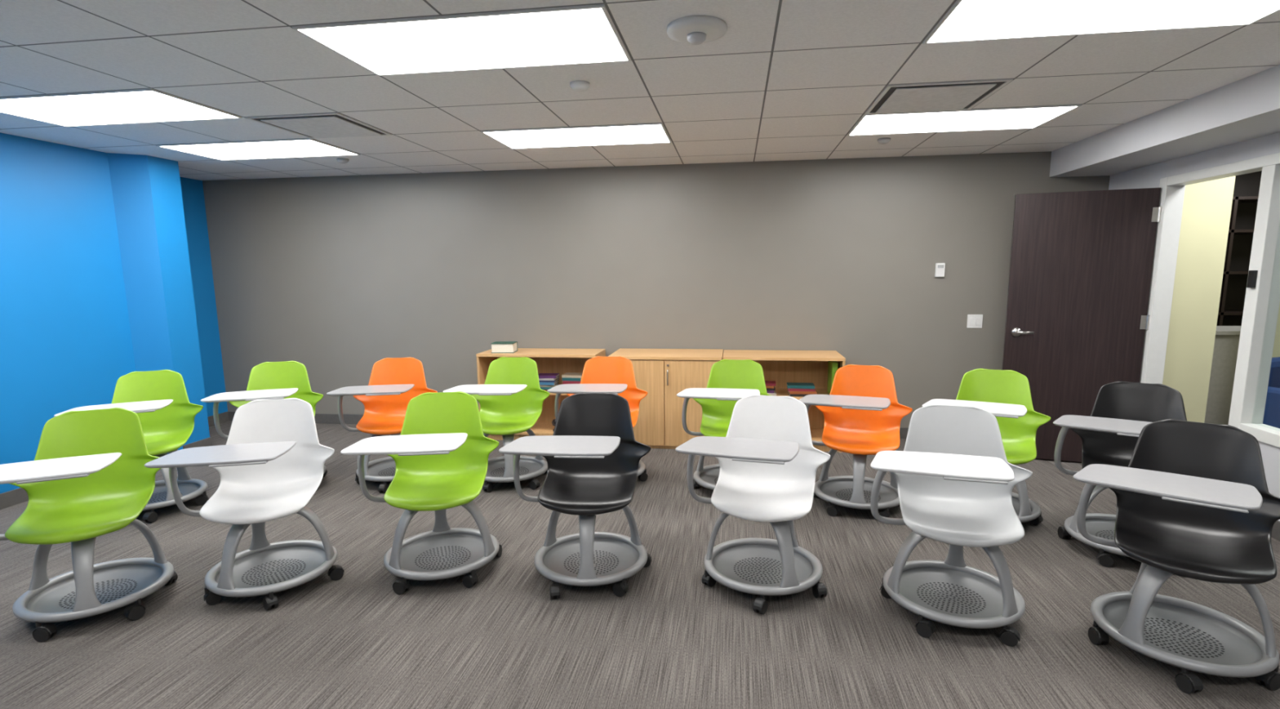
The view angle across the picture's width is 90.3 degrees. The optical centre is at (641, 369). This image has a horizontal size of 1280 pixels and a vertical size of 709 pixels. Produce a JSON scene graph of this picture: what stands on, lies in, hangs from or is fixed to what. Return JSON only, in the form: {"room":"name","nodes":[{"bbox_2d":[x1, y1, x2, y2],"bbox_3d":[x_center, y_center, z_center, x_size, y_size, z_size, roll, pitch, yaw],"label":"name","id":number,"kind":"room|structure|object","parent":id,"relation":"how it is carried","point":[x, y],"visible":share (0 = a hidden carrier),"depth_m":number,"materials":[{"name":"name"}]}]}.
{"room":"classroom","nodes":[
{"label":"classroom","id":0,"kind":"room"},
{"bbox_2d":[0,132,227,493],"bbox_3d":[-4.612,-0.099,2.751,0.880,2.418,7.482,1,9,8],"label":"wall","id":1,"kind":"structure","parent":0,"point":[106,275],"depth_m":4.72,"materials":[{"name":"blue paint"}]},
{"bbox_2d":[0,411,229,509],"bbox_3d":[-4.495,1.048,2.911,0.692,0.100,7.482,1,9,8],"label":"baseboard","id":2,"kind":"structure","parent":1,"relation":"attached to","point":[10,498],"depth_m":4.27,"materials":[{"name":"grey"}]},
{"bbox_2d":[0,420,1279,708],"bbox_3d":[2.252,0.953,3.753,14.600,0.100,11.300,1,9,8],"label":"floor","id":3,"kind":"structure","parent":0,"point":[674,639],"depth_m":2.68,"materials":[{"name":"carpet"}]},
{"bbox_2d":[0,407,177,641],"bbox_3d":[-2.505,0.654,2.823,0.658,0.866,0.593,-5,10,-24],"label":"chair","id":4,"kind":"object","parent":3,"relation":"on","point":[87,478],"visible":0.99,"depth_m":2.89,"materials":[{"name":"green plastic"}]},
{"bbox_2d":[26,564,163,612],"bbox_3d":[-2.471,1.001,2.896,0.484,0.043,0.484,-6,10,-32],"label":"tray","id":5,"kind":"object","parent":4,"relation":"on","point":[121,584],"depth_m":2.91,"materials":[{"name":"grey plastic"}]},
{"bbox_2d":[53,368,208,522],"bbox_3d":[-3.177,0.473,4.044,0.657,0.866,0.595,-5,10,-25],"label":"chair","id":6,"kind":"object","parent":3,"relation":"on","point":[160,400],"visible":0.66,"depth_m":4.21,"materials":[{"name":"green plastic"}]},
{"bbox_2d":[146,482,199,503],"bbox_3d":[-3.149,0.819,4.128,0.484,0.043,0.484,5,10,31],"label":"tray","id":7,"kind":"object","parent":6,"relation":"on","point":[187,489],"depth_m":4.24,"materials":[{"name":"grey plastic"}]},
{"bbox_2d":[144,397,344,610],"bbox_3d":[-1.810,0.616,3.021,0.682,0.866,0.581,-3,9,-12],"label":"chair","id":8,"kind":"object","parent":3,"relation":"on","point":[270,464],"visible":1,"depth_m":3.10,"materials":[{"name":"white plastic"}]},
{"bbox_2d":[215,545,326,587],"bbox_3d":[-1.786,0.964,3.091,0.484,0.043,0.484,2,9,16],"label":"tray","id":9,"kind":"object","parent":8,"relation":"on","point":[260,566],"depth_m":3.15,"materials":[{"name":"grey plastic"}]},
{"bbox_2d":[200,360,327,489],"bbox_3d":[-2.582,0.407,4.435,0.657,0.866,0.583,-3,9,-18],"label":"chair","id":10,"kind":"object","parent":3,"relation":"on","point":[286,379],"visible":0.44,"depth_m":4.59,"materials":[{"name":"green plastic"}]},
{"bbox_2d":[326,356,437,493],"bbox_3d":[-1.815,0.379,4.572,0.657,0.867,0.594,-2,9,-9],"label":"chair","id":11,"kind":"object","parent":3,"relation":"on","point":[393,382],"visible":0.74,"depth_m":4.70,"materials":[{"name":"orange plastic"}]},
{"bbox_2d":[368,459,395,475],"bbox_3d":[-1.779,0.726,4.648,0.484,0.043,0.484,6,11,38],"label":"tray","id":12,"kind":"object","parent":11,"relation":"on","point":[375,467],"depth_m":4.71,"materials":[{"name":"grey plastic"}]},
{"bbox_2d":[340,391,502,594],"bbox_3d":[-1.040,0.584,3.173,0.622,0.870,0.625,0,9,1],"label":"chair","id":13,"kind":"object","parent":3,"relation":"on","point":[441,452],"visible":1,"depth_m":3.23,"materials":[{"name":"green plastic"}]},
{"bbox_2d":[400,533,484,571],"bbox_3d":[-1.008,0.936,3.228,0.484,0.043,0.484,1,9,11],"label":"tray","id":14,"kind":"object","parent":13,"relation":"on","point":[420,552],"depth_m":3.28,"materials":[{"name":"grey plastic"}]},
{"bbox_2d":[442,356,550,491],"bbox_3d":[-0.996,0.373,4.557,0.657,0.867,0.604,0,9,3],"label":"chair","id":15,"kind":"object","parent":3,"relation":"on","point":[511,397],"visible":0.84,"depth_m":4.67,"materials":[{"name":"green plastic"}]},
{"bbox_2d":[486,458,542,476],"bbox_3d":[-0.956,0.724,4.609,0.484,0.043,0.484,-2,9,-12],"label":"tray","id":16,"kind":"object","parent":15,"relation":"on","point":[527,467],"depth_m":4.69,"materials":[{"name":"grey plastic"}]},
{"bbox_2d":[475,347,605,439],"bbox_3d":[-0.896,0.218,5.829,1.075,0.785,0.448,1,9,8],"label":"bookcase","id":17,"kind":"object","parent":3,"relation":"on","point":[561,361],"visible":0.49,"depth_m":5.86,"materials":[{"name":"brown wood"}]},
{"bbox_2d":[490,341,517,352],"bbox_3d":[-1.236,-0.206,5.733,0.200,0.088,0.170,0,9,1],"label":"book","id":18,"kind":"object","parent":17,"relation":"on","point":[496,346],"visible":1,"depth_m":5.66,"materials":[{"name":"white paper"}]},
{"bbox_2d":[551,413,555,431],"bbox_3d":[-0.760,0.465,5.725,0.098,0.170,0.082,1,9,8],"label":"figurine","id":19,"kind":"object","parent":17,"relation":"on","point":[553,422],"visible":0.2,"depth_m":5.71,"materials":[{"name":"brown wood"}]},
{"bbox_3d":[-0.836,0.169,5.748,0.182,0.017,0.146,1,9,9],"label":"book","id":20,"kind":"object","parent":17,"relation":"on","visible":0},
{"bbox_2d":[540,386,552,389],"bbox_3d":[-0.839,0.152,5.732,0.177,0.020,0.154,1,9,9],"label":"book","id":21,"kind":"object","parent":20,"relation":"on","point":[541,388],"visible":0.2,"depth_m":5.66,"materials":[{"name":"teal paper"}]},
{"bbox_2d":[539,382,559,386],"bbox_3d":[-0.857,0.130,5.739,0.193,0.021,0.140,0,9,4],"label":"book","id":22,"kind":"object","parent":21,"relation":"on","point":[557,384],"visible":0.43,"depth_m":5.67,"materials":[{"name":"paper"}]},
{"bbox_2d":[539,380,558,385],"bbox_3d":[-0.858,0.110,5.727,0.189,0.022,0.156,1,9,9],"label":"book","id":23,"kind":"object","parent":22,"relation":"on","point":[556,382],"visible":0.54,"depth_m":5.65,"materials":[{"name":"blue paper"}]},
{"bbox_2d":[538,378,558,382],"bbox_3d":[-0.849,0.090,5.723,0.181,0.017,0.145,1,9,8],"label":"book","id":24,"kind":"object","parent":23,"relation":"on","point":[557,380],"visible":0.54,"depth_m":5.65,"materials":[{"name":"paper"}]},
{"bbox_2d":[538,376,559,380],"bbox_3d":[-0.853,0.072,5.724,0.187,0.017,0.142,1,9,13],"label":"book","id":25,"kind":"object","parent":24,"relation":"on","point":[557,377],"visible":0.54,"depth_m":5.65,"materials":[{"name":"white paper"}]},
{"bbox_2d":[537,373,559,377],"bbox_3d":[-0.844,0.051,5.728,0.180,0.022,0.157,0,9,5],"label":"book","id":26,"kind":"object","parent":25,"relation":"on","point":[540,375],"visible":0.79,"depth_m":5.68,"materials":[{"name":"purple paper"}]},
{"bbox_3d":[-0.607,0.171,5.707,0.162,0.021,0.136,1,9,9],"label":"book","id":27,"kind":"object","parent":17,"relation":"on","visible":0},
{"bbox_3d":[-0.590,0.146,5.708,0.163,0.027,0.147,1,9,10],"label":"book","id":28,"kind":"object","parent":27,"relation":"on","visible":0},
{"bbox_3d":[-0.608,0.123,5.696,0.178,0.020,0.154,0,9,6],"label":"book","id":29,"kind":"object","parent":28,"relation":"on","visible":0},
{"bbox_2d":[562,380,580,383],"bbox_3d":[-0.606,0.100,5.694,0.172,0.026,0.152,0,9,5],"label":"book","id":30,"kind":"object","parent":29,"relation":"on","point":[563,381],"visible":0.43,"depth_m":5.62,"materials":[{"name":"red paper"}]},
{"bbox_2d":[561,377,581,381],"bbox_3d":[-0.608,0.072,5.696,0.173,0.027,0.146,1,9,11],"label":"book","id":31,"kind":"object","parent":30,"relation":"on","point":[562,378],"visible":0.57,"depth_m":5.62,"materials":[{"name":"teal paper"}]},
{"bbox_2d":[561,372,582,377],"bbox_3d":[-0.607,0.046,5.699,0.177,0.023,0.147,1,9,10],"label":"book","id":32,"kind":"object","parent":31,"relation":"on","point":[571,375],"visible":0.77,"depth_m":5.64,"materials":[{"name":"beige paper"}]},
{"bbox_2d":[498,392,652,599],"bbox_3d":[-0.289,0.589,3.101,0.658,0.867,0.592,0,9,4],"label":"chair","id":33,"kind":"object","parent":3,"relation":"on","point":[593,455],"visible":1,"depth_m":3.17,"materials":[{"name":"black plastic"}]},
{"bbox_2d":[542,537,639,576],"bbox_3d":[-0.250,0.939,3.158,0.484,0.043,0.484,-1,9,0],"label":"tray","id":34,"kind":"object","parent":33,"relation":"on","point":[612,556],"depth_m":3.20,"materials":[{"name":"grey plastic"}]},
{"bbox_2d":[546,355,648,481],"bbox_3d":[-0.288,0.368,4.543,0.661,0.866,0.604,0,9,3],"label":"chair","id":35,"kind":"object","parent":3,"relation":"on","point":[601,375],"visible":0.39,"depth_m":4.67,"materials":[{"name":"orange plastic"}]},
{"bbox_2d":[608,348,723,448],"bbox_3d":[0.228,0.241,5.590,0.950,0.790,0.597,1,9,8],"label":"storage cabinet","id":36,"kind":"object","parent":3,"relation":"on","point":[663,373],"visible":0.71,"depth_m":5.33,"materials":[{"name":"brown wood"}]},
{"bbox_2d":[676,359,772,489],"bbox_3d":[0.597,0.395,4.295,0.616,0.870,0.605,2,9,19],"label":"chair","id":37,"kind":"object","parent":3,"relation":"on","point":[730,380],"visible":0.59,"depth_m":4.44,"materials":[{"name":"green plastic"}]},
{"bbox_2d":[699,467,719,484],"bbox_3d":[0.634,0.746,4.358,0.484,0.043,0.484,-1,9,-1],"label":"tray","id":38,"kind":"object","parent":37,"relation":"on","point":[707,475],"depth_m":4.45,"materials":[{"name":"grey plastic"}]},
{"bbox_2d":[675,394,830,613],"bbox_3d":[0.541,0.597,2.996,0.667,0.866,0.596,2,9,17],"label":"chair","id":39,"kind":"object","parent":3,"relation":"on","point":[769,461],"visible":1,"depth_m":3.04,"materials":[{"name":"white plastic"}]},
{"bbox_2d":[712,543,813,586],"bbox_3d":[0.579,0.946,3.057,0.484,0.043,0.484,-3,9,-17],"label":"tray","id":40,"kind":"object","parent":39,"relation":"on","point":[735,564],"depth_m":3.10,"materials":[{"name":"grey plastic"}]},
{"bbox_2d":[722,349,845,452],"bbox_3d":[1.195,0.249,5.495,0.980,0.785,0.508,1,9,8],"label":"bookcase","id":41,"kind":"object","parent":3,"relation":"on","point":[783,366],"visible":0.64,"depth_m":5.65,"materials":[{"name":"brown wood"}]},
{"bbox_2d":[767,390,776,395],"bbox_3d":[1.090,0.196,5.423,0.098,0.024,0.154,0,9,6],"label":"book","id":42,"kind":"object","parent":41,"relation":"on","point":[774,393],"visible":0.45,"depth_m":5.35,"materials":[{"name":"beige paper"}]},
{"bbox_3d":[1.076,0.172,5.433,0.105,0.021,0.148,1,9,11],"label":"book","id":43,"kind":"object","parent":42,"relation":"on","visible":0},
{"bbox_2d":[766,385,775,390],"bbox_3d":[1.078,0.151,5.432,0.110,0.019,0.156,1,9,8],"label":"book","id":44,"kind":"object","parent":43,"relation":"on","point":[767,388],"visible":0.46,"depth_m":5.35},
{"bbox_2d":[765,385,773,388],"bbox_3d":[1.073,0.133,5.416,0.097,0.020,0.146,1,9,10],"label":"book","id":45,"kind":"object","parent":44,"relation":"on","point":[766,386],"visible":0.41,"depth_m":5.34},
{"bbox_2d":[764,380,776,385],"bbox_3d":[1.089,0.112,5.420,0.104,0.019,0.140,1,9,13],"label":"book","id":46,"kind":"object","parent":45,"relation":"on","point":[766,382],"visible":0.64,"depth_m":5.39,"materials":[{"name":"red paper"}]},
{"bbox_2d":[788,393,808,396],"bbox_3d":[1.352,0.201,5.374,0.210,0.024,0.135,0,9,7],"label":"book","id":47,"kind":"object","parent":41,"relation":"on","point":[790,394],"visible":0.48,"depth_m":5.31,"materials":[{"name":"paper"}]},
{"bbox_2d":[786,390,817,394],"bbox_3d":[1.350,0.179,5.369,0.224,0.021,0.141,0,9,6],"label":"book","id":48,"kind":"object","parent":47,"relation":"on","point":[815,391],"visible":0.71,"depth_m":5.30,"materials":[{"name":"paper"}]},
{"bbox_2d":[786,387,815,391],"bbox_3d":[1.342,0.156,5.370,0.221,0.023,0.139,1,9,8],"label":"book","id":49,"kind":"object","parent":48,"relation":"on","point":[788,389],"visible":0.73,"depth_m":5.30,"materials":[{"name":"red paper"}]},
{"bbox_2d":[786,382,814,388],"bbox_3d":[1.339,0.131,5.372,0.221,0.024,0.154,1,9,10],"label":"book","id":50,"kind":"object","parent":49,"relation":"on","point":[789,384],"visible":1,"depth_m":5.31,"materials":[{"name":"teal paper"}]},
{"bbox_2d":[826,360,838,393],"bbox_3d":[1.612,0.063,5.376,0.045,0.290,0.240,1,9,8],"label":"binder","id":51,"kind":"object","parent":41,"relation":"on","point":[833,365],"visible":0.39,"depth_m":5.30,"materials":[{"name":"green plastic"}]},
{"bbox_2d":[798,364,912,517],"bbox_3d":[1.342,0.433,4.014,0.657,0.866,0.616,3,9,20],"label":"chair","id":52,"kind":"object","parent":3,"relation":"on","point":[863,414],"visible":0.94,"depth_m":4.07,"materials":[{"name":"orange plastic"}]},
{"bbox_2d":[819,480,897,502],"bbox_3d":[1.377,0.786,4.050,0.484,0.043,0.484,2,9,19],"label":"tray","id":53,"kind":"object","parent":52,"relation":"on","point":[830,491],"depth_m":4.11,"materials":[{"name":"grey plastic"}]},
{"bbox_2d":[870,404,1032,646],"bbox_3d":[1.314,0.628,2.739,0.657,0.866,0.598,2,9,17],"label":"chair","id":54,"kind":"object","parent":3,"relation":"on","point":[956,480],"visible":1,"depth_m":2.76,"materials":[{"name":"white plastic"}]},
{"bbox_2d":[898,566,1003,617],"bbox_3d":[1.353,0.980,2.785,0.484,0.043,0.484,-1,9,-1],"label":"tray","id":55,"kind":"object","parent":54,"relation":"on","point":[926,592],"depth_m":2.82,"materials":[{"name":"grey plastic"}]},
{"bbox_2d":[922,368,1050,524],"bbox_3d":[2.034,0.461,3.783,0.661,0.866,0.584,4,10,28],"label":"chair","id":56,"kind":"object","parent":3,"relation":"on","point":[1006,394],"visible":0.45,"depth_m":3.82,"materials":[{"name":"green plastic"}]},
{"bbox_2d":[1011,497,1031,515],"bbox_3d":[2.072,0.813,3.829,0.484,0.043,0.484,-4,9,-20],"label":"tray","id":57,"kind":"object","parent":56,"relation":"on","point":[1015,500],"depth_m":3.83,"materials":[{"name":"grey plastic"}]},
{"bbox_2d":[1053,381,1186,577],"bbox_3d":[2.519,0.529,3.311,0.657,0.866,0.604,5,11,34],"label":"chair","id":58,"kind":"object","parent":3,"relation":"on","point":[1121,410],"visible":0.45,"depth_m":3.42,"materials":[{"name":"black plastic"}]},
{"bbox_2d":[1085,518,1115,539],"bbox_3d":[2.552,0.882,3.345,0.484,0.043,0.484,1,9,9],"label":"tray","id":59,"kind":"object","parent":58,"relation":"on","point":[1100,527],"depth_m":3.51,"materials":[{"name":"grey plastic"}]},
{"bbox_2d":[1073,418,1279,693],"bbox_3d":[2.037,0.669,2.425,0.657,0.866,0.592,6,11,38],"label":"chair","id":60,"kind":"object","parent":3,"relation":"on","point":[1194,500],"visible":1,"depth_m":2.42,"materials":[{"name":"black plastic"}]},
{"bbox_2d":[1102,599,1262,664],"bbox_3d":[2.079,1.021,2.469,0.484,0.043,0.484,-3,9,-18],"label":"tray","id":61,"kind":"object","parent":60,"relation":"on","point":[1180,631],"depth_m":2.48,"materials":[{"name":"grey plastic"}]},
{"bbox_2d":[1204,325,1241,424],"bbox_3d":[5.520,0.043,6.173,1.650,0.900,0.550,1,9,8],"label":"countertop","id":62,"kind":"structure","parent":3,"relation":"on","point":[1227,338],"depth_m":5.96,"materials":[{"name":"laminate"}]},
{"bbox_2d":[1216,195,1258,325],"bbox_3d":[6.049,-0.809,7.308,2.550,2.230,0.480,1,9,8],"label":"shelving unit","id":63,"kind":"object","parent":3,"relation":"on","point":[1232,231],"visible":0.03,"depth_m":7.00,"materials":[{"name":"brown wood"}]},
{"bbox_2d":[1262,356,1279,428],"bbox_3d":[4.820,0.346,4.504,0.820,0.820,0.660,-4,9,-20],"label":"armchair","id":64,"kind":"object","parent":3,"relation":"on","point":[1272,409],"visible":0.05,"depth_m":4.46,"materials":[{"name":"blue fabric"}]},
{"bbox_2d":[0,0,1279,180],"bbox_3d":[-1.017,-1.299,2.036,8.570,0.100,7.682,1,9,8],"label":"ceiling","id":65,"kind":"structure","parent":0,"point":[784,80],"depth_m":3.10,"materials":[{"name":"tile"}]},
{"bbox_2d":[0,88,241,126],"bbox_3d":[-3.013,-1.460,3.570,1.207,0.008,0.598,1,9,8],"label":"recessed light","id":66,"kind":"object","parent":65,"relation":"in","point":[148,104],"visible":1,"depth_m":3.55,"materials":[{"name":"white plastic"}]},
{"bbox_2d":[155,137,359,159],"bbox_3d":[-2.837,-1.644,4.762,1.207,0.008,0.598,1,9,8],"label":"recessed light","id":67,"kind":"object","parent":65,"relation":"in","point":[307,147],"visible":1,"depth_m":4.73,"materials":[{"name":"white plastic"}]},
{"bbox_2d":[244,112,391,138],"bbox_3d":[-2.020,-1.540,4.034,0.598,0.010,0.598,1,9,8],"label":"ceiling vent","id":68,"kind":"object","parent":65,"relation":"in","point":[327,125],"visible":1,"depth_m":3.98,"materials":[{"name":"white plastic"}]},
{"bbox_2d":[336,157,349,163],"bbox_3d":[-2.430,-1.698,5.177,0.094,0.034,0.094,1,9,8],"label":"sprinkler","id":69,"kind":"object","parent":65,"relation":"attached to","point":[341,160],"visible":1,"depth_m":5.15,"materials":[{"name":"paint"}]},
{"bbox_2d":[292,4,631,75],"bbox_3d":[-0.687,-1.338,2.623,1.207,0.008,0.598,1,9,8],"label":"recessed light","id":70,"kind":"object","parent":65,"relation":"in","point":[577,34],"visible":1,"depth_m":2.57,"materials":[{"name":"white plastic"}]},
{"bbox_2d":[480,122,671,148],"bbox_3d":[-0.424,-1.614,4.411,1.207,0.008,0.598,1,9,8],"label":"recessed light","id":71,"kind":"object","parent":65,"relation":"in","point":[641,133],"visible":1,"depth_m":4.37,"materials":[{"name":"white plastic"}]},
{"bbox_2d":[569,80,590,91],"bbox_3d":[-0.309,-1.414,3.181,0.100,0.034,0.100,1,9,8],"label":"smoke detector","id":72,"kind":"object","parent":65,"relation":"attached to","point":[577,86],"visible":1,"depth_m":3.15,"materials":[{"name":"white plastic"}]},
{"bbox_2d":[666,15,727,44],"bbox_3d":[0.213,-1.297,2.468,0.234,0.060,0.234,1,9,8],"label":"smoke detector","id":73,"kind":"object","parent":65,"relation":"attached to","point":[693,29],"visible":1,"depth_m":2.42,"materials":[{"name":"white plastic"}]},
{"bbox_2d":[876,137,890,143],"bbox_3d":[1.750,-1.652,4.600,0.094,0.034,0.094,1,9,8],"label":"sprinkler","id":74,"kind":"object","parent":65,"relation":"attached to","point":[881,140],"visible":1,"depth_m":4.57,"materials":[{"name":"paint"}]},
{"bbox_2d":[864,78,1013,114],"bbox_3d":[1.599,-1.495,3.508,0.598,0.010,0.598,1,9,8],"label":"ceiling vent","id":75,"kind":"object","parent":65,"relation":"in","point":[964,95],"visible":1,"depth_m":3.45,"materials":[{"name":"white plastic"}]},
{"bbox_2d":[847,104,1081,135],"bbox_3d":[1.989,-1.585,4.061,1.207,0.008,0.598,1,9,8],"label":"recessed light","id":76,"kind":"object","parent":65,"relation":"in","point":[1031,117],"visible":1,"depth_m":4.03,"materials":[{"name":"white plastic"}]},
{"bbox_2d":[923,0,1279,44],"bbox_3d":[1.726,-1.308,2.272,1.207,0.008,0.598,1,9,8],"label":"recessed light","id":77,"kind":"object","parent":65,"relation":"in","point":[966,20],"visible":1,"depth_m":2.39,"materials":[{"name":"white plastic"}]},
{"bbox_2d":[202,151,1110,427],"bbox_3d":[-0.284,-0.628,5.918,8.420,2.418,0.120,1,9,8],"label":"wall","id":78,"kind":"structure","parent":0,"point":[336,277],"depth_m":5.78,"materials":[{"name":"grey paint"}]},
{"bbox_2d":[227,411,908,438],"bbox_3d":[-0.258,0.528,6.026,8.170,0.100,0.012,1,9,8],"label":"baseboard","id":79,"kind":"structure","parent":78,"relation":"attached to","point":[326,418],"depth_m":6.43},
{"bbox_2d":[934,262,945,276],"bbox_3d":[2.529,-0.847,5.396,0.072,0.115,0.030,1,9,8],"label":"thermostat","id":80,"kind":"object","parent":78,"relation":"attached to","point":[940,267],"visible":1,"depth_m":5.38,"materials":[{"name":"white plastic"}]},
{"bbox_2d":[966,314,982,328],"bbox_3d":[2.840,-0.415,5.424,0.120,0.115,0.014,1,9,8],"label":"light switch","id":81,"kind":"object","parent":78,"relation":"attached to","point":[974,321],"visible":1,"depth_m":5.42,"materials":[{"name":"white plastic"}]},
{"bbox_2d":[1108,132,1279,520],"bbox_3d":[3.285,-0.002,1.603,0.100,2.418,7.482,1,9,8],"label":"wall","id":82,"kind":"structure","parent":0,"point":[1148,176],"depth_m":3.97,"materials":[{"name":"white paint"}]},
{"bbox_2d":[1001,187,1161,462],"bbox_3d":[3.248,-0.298,4.760,0.918,2.023,0.104,3,9,21],"label":"door","id":83,"kind":"structure","parent":82,"relation":"in","point":[1077,320],"depth_m":4.74,"materials":[{"name":"brown wood"}]},
{"bbox_2d":[1049,64,1279,177],"bbox_3d":[3.002,-1.100,1.475,0.450,0.203,7.482,1,9,8],"label":"beam","id":84,"kind":"structure","parent":82,"relation":"attached to","point":[1248,108],"depth_m":3.74,"materials":[{"name":"white paint"}]},
{"bbox_2d":[1139,152,1279,447],"bbox_3d":[3.234,0.205,1.304,0.120,2.100,6.820,1,9,8],"label":"trim","id":85,"kind":"structure","parent":82,"relation":"attached to","point":[1261,304],"depth_m":3.72,"materials":[{"name":"white paint"}]},
{"bbox_2d":[1246,270,1257,287],"bbox_3d":[3.517,-0.524,3.665,0.023,0.100,0.040,1,9,8],"label":"card reader","id":86,"kind":"object","parent":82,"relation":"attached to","point":[1252,274],"visible":1,"depth_m":3.65,"materials":[{"name":"black plastic"}]},
{"bbox_2d":[1271,520,1279,540],"bbox_3d":[3.122,1.268,0.979,0.012,0.100,5.830,1,9,8],"label":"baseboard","id":87,"kind":"structure","parent":82,"relation":"attached to","point":[1276,527],"depth_m":3.50,"materials":[{"name":"grey"}]},
{"bbox_2d":[1162,175,1235,422],"bbox_3d":[4.049,-0.591,4.793,0.480,2.600,0.120,1,9,8],"label":"wall","id":88,"kind":"structure","parent":0,"point":[1207,205],"depth_m":4.72,"materials":[{"name":"yellow paint"}]},
{"bbox_2d":[1222,170,1262,325],"bbox_3d":[7.156,-1.025,7.428,6.000,2.600,0.100,1,9,8],"label":"wall","id":89,"kind":"structure","parent":0,"point":[1245,184],"depth_m":7.35,"materials":[{"name":"paint"}]},
{"bbox_2d":[1271,303,1279,357],"bbox_3d":[7.483,-0.654,4.984,4.640,2.600,0.100,1,9,8],"label":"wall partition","id":90,"kind":"structure","parent":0,"point":[1276,352],"depth_m":5.32,"materials":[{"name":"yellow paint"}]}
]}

